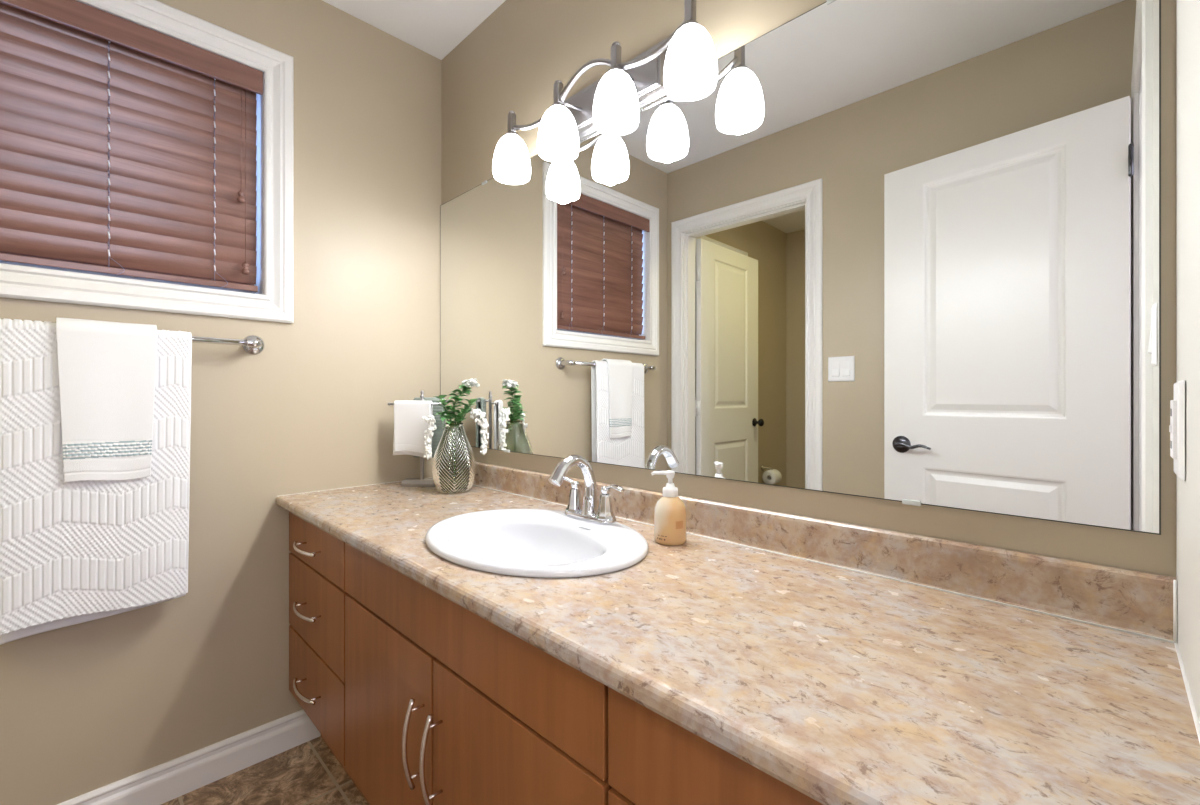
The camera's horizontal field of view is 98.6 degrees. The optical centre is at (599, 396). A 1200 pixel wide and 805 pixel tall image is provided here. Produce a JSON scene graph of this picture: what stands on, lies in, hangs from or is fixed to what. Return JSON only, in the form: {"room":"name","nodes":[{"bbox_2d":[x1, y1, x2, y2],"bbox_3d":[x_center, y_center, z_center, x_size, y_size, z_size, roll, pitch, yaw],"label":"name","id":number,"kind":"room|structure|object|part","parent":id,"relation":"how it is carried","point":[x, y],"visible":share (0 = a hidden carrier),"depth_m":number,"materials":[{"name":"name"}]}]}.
{"room":"bathroom","nodes":[
{"label":"bathroom","id":0,"kind":"room"},
{"bbox_2d":[0,0,440,804],"bbox_3d":[-1.746,-0.100,0.999,0.150,2.440,3.040,0,0,45],"label":"wall","id":1,"kind":"structure","parent":0,"point":[85,707],"depth_m":1.62,"materials":[{"name":"paint"}]},
{"bbox_2d":[0,0,293,322],"bbox_3d":[-1.331,-0.659,1.402,0.168,0.848,0.846,0,0,45],"label":"window","id":2,"kind":"structure","parent":1,"relation":"in","point":[273,301],"depth_m":1.54,"materials":[{"name":"white paint"}]},
{"bbox_2d":[0,0,262,293],"bbox_3d":[-1.303,-0.661,1.375,0.078,0.677,0.680,0,0,45],"label":"blind","id":3,"kind":"object","parent":2,"relation":"attached to","point":[128,149],"visible":1,"depth_m":1.39,"materials":[{"name":"brown wood"}]},
{"bbox_3d":[-1.304,-0.650,1.378,0.062,0.653,0.025,0,0,16],"label":"ladder cord","id":4,"kind":"part","parent":3,"relation":"part of","materials":[{"name":"white fabric"}]},
{"bbox_3d":[-1.312,-0.334,1.381,0.048,0.018,0.666,0,0,45],"label":"rail","id":5,"kind":"part","parent":3,"relation":"part of","materials":[{"name":"brown wood"}]},
{"bbox_3d":[-1.145,-0.650,1.539,0.062,0.653,0.025,0,0,16],"label":"ladder cord","id":6,"kind":"part","parent":3,"relation":"part of","materials":[{"name":"white fabric"}]},
{"bbox_3d":[-1.087,-0.774,1.565,0.003,0.316,0.002,0,0,45],"label":"pull cord","id":7,"kind":"part","parent":3,"relation":"part of","materials":[{"name":"brown fabric"}]},
{"bbox_3d":[-1.080,-0.666,1.573,0.003,0.531,0.002,0,0,45],"label":"pull cord","id":8,"kind":"part","parent":3,"relation":"part of","materials":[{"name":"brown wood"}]},
{"bbox_2d":[57,709,320,804],"bbox_3d":[-1.284,1.069,1.349,0.014,0.103,1.032,0,0,45],"label":"baseboard","id":9,"kind":"structure","parent":1,"relation":"attached to","point":[160,784],"depth_m":1.49,"materials":[{"name":"white paint"}]},
{"bbox_2d":[192,335,264,354],"bbox_3d":[-1.254,-0.158,1.330,0.081,0.060,0.688,0,0,45],"label":"towel bar","id":10,"kind":"object","parent":1,"relation":"attached to","point":[252,344],"visible":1,"depth_m":1.50,"materials":[{"name":"silver metal"}]},
{"bbox_2d":[0,318,191,644],"bbox_3d":[-1.252,0.198,1.292,0.051,0.755,0.362,0,0,45],"label":"bath towel","id":11,"kind":"object","parent":10,"relation":"hanging from","point":[76,552],"visible":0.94,"depth_m":1.24,"materials":[{"name":"white fabric"}]},
{"bbox_2d":[56,317,156,482],"bbox_3d":[-1.241,0.011,1.304,0.073,0.402,0.182,0,0,45],"label":"hand towel","id":12,"kind":"object","parent":11,"relation":"on","point":[107,370],"visible":0.98,"depth_m":1.28,"materials":[{"name":"white fabric"}]},
{"bbox_3d":[-1.033,-0.158,1.553,0.081,0.060,0.061,0,0,45],"label":"post","id":13,"kind":"part","parent":10,"relation":"part of","materials":[{"name":"silver metal"}]},
{"bbox_2d":[161,736,368,804],"bbox_3d":[-0.531,1.170,-0.204,3.570,0.100,3.280,0,0,45],"label":"floor","id":14,"kind":"structure","parent":0,"point":[307,773],"depth_m":1.49,"materials":[{"name":"brown tile"}]},
{"bbox_2d":[289,512,822,804],"bbox_3d":[-0.141,0.732,1.142,1.924,0.777,0.570,0,0,45],"label":"vanity cabinet","id":15,"kind":"object","parent":14,"relation":"on","point":[420,698],"visible":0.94,"depth_m":0.92,"materials":[{"name":"brown wood"}]},
{"bbox_3d":[-0.834,0.831,1.459,0.172,0.010,0.044,0,0,45],"label":"handle","id":16,"kind":"part","parent":15,"relation":"part of","materials":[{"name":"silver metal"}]},
{"bbox_3d":[-0.834,0.608,1.459,0.172,0.010,0.044,0,0,45],"label":"handle","id":17,"kind":"part","parent":15,"relation":"part of","materials":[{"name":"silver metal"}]},
{"bbox_3d":[-0.834,0.430,1.459,0.172,0.010,0.044,0,0,45],"label":"handle","id":18,"kind":"part","parent":15,"relation":"part of","materials":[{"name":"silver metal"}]},
{"bbox_3d":[-0.813,0.832,1.481,0.486,0.205,0.018,0,0,45],"label":"drawer","id":19,"kind":"part","parent":15,"relation":"part of","materials":[{"name":"brown wood"}]},
{"bbox_3d":[-0.813,0.424,1.481,0.486,0.135,0.018,0,0,45],"label":"drawer","id":20,"kind":"part","parent":15,"relation":"part of","materials":[{"name":"brown wood"}]},
{"bbox_3d":[-0.813,0.611,1.481,0.486,0.224,0.018,0,0,45],"label":"drawer","id":21,"kind":"part","parent":15,"relation":"part of","materials":[{"name":"brown wood"}]},
{"bbox_3d":[-0.475,0.717,1.146,0.452,0.436,0.018,0,0,45],"label":"door","id":22,"kind":"part","parent":15,"relation":"part of","materials":[{"name":"brown wood"}]},
{"bbox_3d":[-0.357,0.662,0.986,0.010,0.172,0.044,0,0,45],"label":"handle","id":23,"kind":"part","parent":15,"relation":"part of","materials":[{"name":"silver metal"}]},
{"bbox_3d":[-0.306,0.662,0.936,0.010,0.172,0.044,0,0,45],"label":"handle","id":24,"kind":"part","parent":15,"relation":"part of","materials":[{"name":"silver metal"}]},
{"bbox_3d":[-0.149,0.717,0.823,0.451,0.436,0.018,0,0,45],"label":"door","id":25,"kind":"part","parent":15,"relation":"part of","materials":[{"name":"brown wood"}]},
{"bbox_3d":[0.196,0.611,0.482,0.506,0.224,0.018,0,0,45],"label":"drawer","id":26,"kind":"part","parent":15,"relation":"part of","materials":[{"name":"brown wood"}]},
{"bbox_3d":[0.196,0.424,0.482,0.506,0.135,0.018,0,0,45],"label":"drawer","id":27,"kind":"part","parent":15,"relation":"part of","materials":[{"name":"brown wood"}]},
{"bbox_2d":[276,477,1199,804],"bbox_3d":[-0.138,0.328,1.145,1.929,0.031,0.562,0,0,45],"label":"countertop","id":28,"kind":"structure","parent":15,"relation":"on","point":[840,686],"depth_m":0.61,"materials":[{"name":"stone"}]},
{"bbox_2d":[388,391,449,486],"bbox_3d":[-0.640,0.146,1.828,0.199,0.335,0.076,0,0,5],"label":"towel stand","id":29,"kind":"object","parent":28,"relation":"on","point":[409,482],"visible":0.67,"depth_m":1.80,"materials":[{"name":"silver metal"}]},
{"bbox_2d":[393,400,432,458],"bbox_3d":[-0.655,0.115,1.797,0.142,0.204,0.031,0,0,5],"label":"towel","id":30,"kind":"object","parent":29,"relation":"hanging from","point":[409,426],"visible":0.93,"depth_m":1.79,"materials":[{"name":"white fabric"}]},
{"bbox_3d":[-0.644,0.026,1.809,0.194,0.012,0.036,0,0,5],"label":"arm","id":31,"kind":"part","parent":29,"relation":"part of","materials":[{"name":"silver metal"}]},
{"bbox_3d":[-0.629,0.156,1.825,0.011,0.286,0.011,0,0,5],"label":"post","id":32,"kind":"part","parent":29,"relation":"part of","materials":[{"name":"silver metal"}]},
{"bbox_2d":[413,397,444,456],"bbox_3d":[-0.614,0.110,1.858,0.108,0.214,0.028,0,0,5],"label":"striped towel","id":33,"kind":"object","parent":29,"relation":"hanging from","point":[438,432],"visible":0.34,"depth_m":1.84,"materials":[{"name":"grey fabric"}]},
{"bbox_2d":[432,423,475,493],"bbox_3d":[-0.482,0.200,1.706,0.140,0.226,0.140,0,0,-19],"label":"glass vase","id":34,"kind":"object","parent":28,"relation":"on","point":[443,469],"visible":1,"depth_m":1.67,"materials":[{"name":"silver"}]},
{"bbox_2d":[422,411,453,458],"bbox_3d":[-0.526,0.131,1.698,0.105,0.166,0.070,0,0,11],"label":"flower sprig","id":35,"kind":"object","parent":34,"relation":"in","point":[428,434],"visible":1,"depth_m":1.68,"materials":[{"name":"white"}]},
{"bbox_2d":[433,378,479,479],"bbox_3d":[-0.475,0.111,1.710,0.152,0.344,0.078,0,0,-3],"label":"flower sprig","id":36,"kind":"object","parent":34,"relation":"in","point":[466,384],"visible":0.96,"depth_m":1.70,"materials":[{"name":"green plant"}]},
{"bbox_3d":[-0.471,0.122,1.709,0.107,0.323,0.020,0,0,5],"label":"stem","id":37,"kind":"part","parent":36,"relation":"part of","materials":[{"name":"green plant"}]},
{"bbox_2d":[453,408,488,454],"bbox_3d":[-0.436,0.125,1.720,0.130,0.176,0.059,0,0,-20],"label":"flower sprig","id":38,"kind":"object","parent":34,"relation":"in","point":[480,421],"visible":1,"depth_m":1.73,"materials":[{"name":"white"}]},
{"bbox_2d":[425,509,648,577],"bbox_3d":[-0.146,0.366,1.132,0.552,0.139,0.420,0,0,45],"label":"sink","id":39,"kind":"object","parent":28,"relation":"in","point":[540,543],"visible":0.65,"depth_m":1.20,"materials":[{"name":"white ceramic"}]},
{"bbox_2d":[549,455,624,524],"bbox_3d":[-0.033,0.218,1.256,0.175,0.160,0.179,0,0,-1],"label":"bathroom faucet","id":40,"kind":"object","parent":39,"relation":"on","point":[588,511],"visible":1,"depth_m":1.24,"materials":[{"name":"silver metal"}]},
{"bbox_3d":[-0.086,0.218,1.317,0.079,0.028,0.023,0,0,36],"label":"lever","id":41,"kind":"part","parent":40,"relation":"part of","materials":[{"name":"silver metal"}]},
{"bbox_3d":[-0.061,0.214,1.228,0.046,0.152,0.147,0,0,45],"label":"spout","id":42,"kind":"part","parent":40,"relation":"part of","materials":[{"name":"silver metal"}]},
{"bbox_3d":[-0.063,0.261,1.301,0.045,0.058,0.045,0,0,-23],"label":"handle","id":43,"kind":"part","parent":40,"relation":"part of","materials":[{"name":"silver metal"}]},
{"bbox_3d":[-0.025,0.292,1.264,0.160,0.011,0.054,0,0,45],"label":"plate","id":44,"kind":"part","parent":40,"relation":"part of","materials":[{"name":"silver metal"}]},
{"bbox_3d":[0.013,0.261,1.226,0.045,0.058,0.045,0,0,22],"label":"handle","id":45,"kind":"part","parent":40,"relation":"part of","materials":[{"name":"silver metal"}]},
{"bbox_3d":[0.029,0.218,1.204,0.023,0.028,0.079,0,0,-36],"label":"lever","id":46,"kind":"part","parent":40,"relation":"part of","materials":[{"name":"silver metal"}]},
{"bbox_2d":[651,470,685,545],"bbox_3d":[0.152,0.237,1.114,0.069,0.153,0.070,0,0,41],"label":"soap dispenser","id":47,"kind":"object","parent":28,"relation":"on","point":[670,510],"visible":1,"depth_m":1.09,"materials":[{"name":"white plastic"}]},
{"bbox_2d":[654,496,685,545],"bbox_3d":[0.152,0.262,1.114,0.069,0.102,0.069,0,0,41],"label":"bottle","id":48,"kind":"object","parent":47,"relation":"attached to","point":[670,511],"depth_m":1.09,"materials":[{"name":"plastic"}]},
{"bbox_2d":[322,0,505,59],"bbox_3d":[-0.531,-1.370,-0.204,3.570,0.100,3.280,0,0,45],"label":"ceiling","id":49,"kind":"structure","parent":0,"point":[434,27],"depth_m":1.79,"materials":[{"name":"white paint"}]},
{"bbox_2d":[441,0,1175,576],"bbox_3d":[0.581,-0.100,0.918,3.570,2.440,0.120,0,0,45],"label":"wall","id":50,"kind":"structure","parent":0,"point":[513,60],"depth_m":1.19,"materials":[{"name":"paint"}]},
{"bbox_2d":[493,0,717,184],"bbox_3d":[-0.020,-0.750,1.311,0.740,0.214,0.155,0,0,45],"label":"vanity light","id":51,"kind":"object","parent":50,"relation":"attached to","point":[683,66],"visible":1,"depth_m":1.25,"materials":[{"name":"white glass"}]},
{"bbox_2d":[505,111,518,135],"bbox_3d":[-0.259,-0.798,1.516,0.041,0.079,0.041,0,0,45],"label":"socket","id":52,"kind":"object","parent":51,"relation":"attached to","point":[512,127],"depth_m":1.51,"materials":[{"name":"silver metal"}]},
{"bbox_3d":[-0.259,-0.705,1.516,0.111,0.122,0.111,0,0,45],"label":"lamp shade","id":53,"kind":"part","parent":51,"relation":"part of","materials":[{"name":"white glass"}]},
{"bbox_2d":[551,80,564,106],"bbox_3d":[-0.110,-0.798,1.369,0.041,0.079,0.041,0,0,45],"label":"socket","id":54,"kind":"object","parent":51,"relation":"attached to","point":[559,93],"depth_m":1.36,"materials":[{"name":"silver metal"}]},
{"bbox_3d":[-0.110,-0.705,1.369,0.111,0.122,0.111,0,0,45],"label":"lamp shade","id":55,"kind":"part","parent":51,"relation":"part of","materials":[{"name":"white glass"}]},
{"bbox_3d":[-0.079,-0.785,1.393,0.067,0.009,0.009,0,0,-35],"label":"support rod","id":56,"kind":"part","parent":51,"relation":"part of","materials":[{"name":"silver metal"}]},
{"bbox_2d":[608,41,623,71],"bbox_3d":[0.038,-0.798,1.222,0.041,0.079,0.041,0,0,45],"label":"socket","id":57,"kind":"object","parent":51,"relation":"attached to","point":[615,63],"depth_m":1.21,"materials":[{"name":"silver metal"}]},
{"bbox_3d":[0.038,-0.705,1.222,0.111,0.122,0.111,0,0,45],"label":"lamp shade","id":58,"kind":"part","parent":51,"relation":"part of","materials":[{"name":"white glass"}]},
{"bbox_3d":[0.028,-0.788,1.353,0.387,0.139,0.027,0,0,45],"label":"plate","id":59,"kind":"part","parent":51,"relation":"part of","materials":[{"name":"silver metal"}]},
{"bbox_2d":[681,0,698,26],"bbox_3d":[0.188,-0.798,1.074,0.041,0.079,0.041,0,0,45],"label":"socket","id":60,"kind":"object","parent":51,"relation":"attached to","point":[689,5],"depth_m":1.07,"materials":[{"name":"silver metal"}]},
{"bbox_3d":[0.188,-0.705,1.074,0.111,0.122,0.111,0,0,45],"label":"lamp shade","id":61,"kind":"part","parent":51,"relation":"part of","materials":[{"name":"white glass"}]},
{"bbox_2d":[440,0,1160,534],"bbox_3d":[0.054,-0.283,1.349,1.914,0.934,0.008,0,0,45],"label":"wall mirror","id":62,"kind":"object","parent":50,"relation":"attached to","point":[908,252],"visible":0.95,"depth_m":0.93,"materials":[{"name":"silver mirror"}]},
{"bbox_2d":[448,457,1176,642],"bbox_3d":[0.053,0.274,1.338,1.927,0.080,0.020,0,0,45],"label":"backsplash","id":63,"kind":"structure","parent":50,"relation":"attached to","point":[1144,604],"depth_m":0.85,"materials":[{"name":"stone"}]},
{"bbox_2d":[1176,0,1199,723],"bbox_3d":[0.273,-0.100,0.109,0.115,2.440,1.462,0,0,45],"label":"wall","id":64,"kind":"structure","parent":0,"point":[1187,11],"depth_m":0.56,"materials":[{"name":"beige paint"}]},
{"bbox_2d":[1169,380,1184,480],"bbox_3d":[0.678,0.038,0.608,0.010,0.114,0.071,0,0,45],"label":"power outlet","id":65,"kind":"object","parent":64,"relation":"attached to","point":[1177,406],"visible":1,"depth_m":0.58,"materials":[{"name":"white plastic"}]},
{"bbox_3d":[0.680,0.038,0.606,0.005,0.114,0.071,0,0,45],"label":"plate","id":66,"kind":"part","parent":65,"relation":"part of","materials":[{"name":"white plastic"}]}
]}

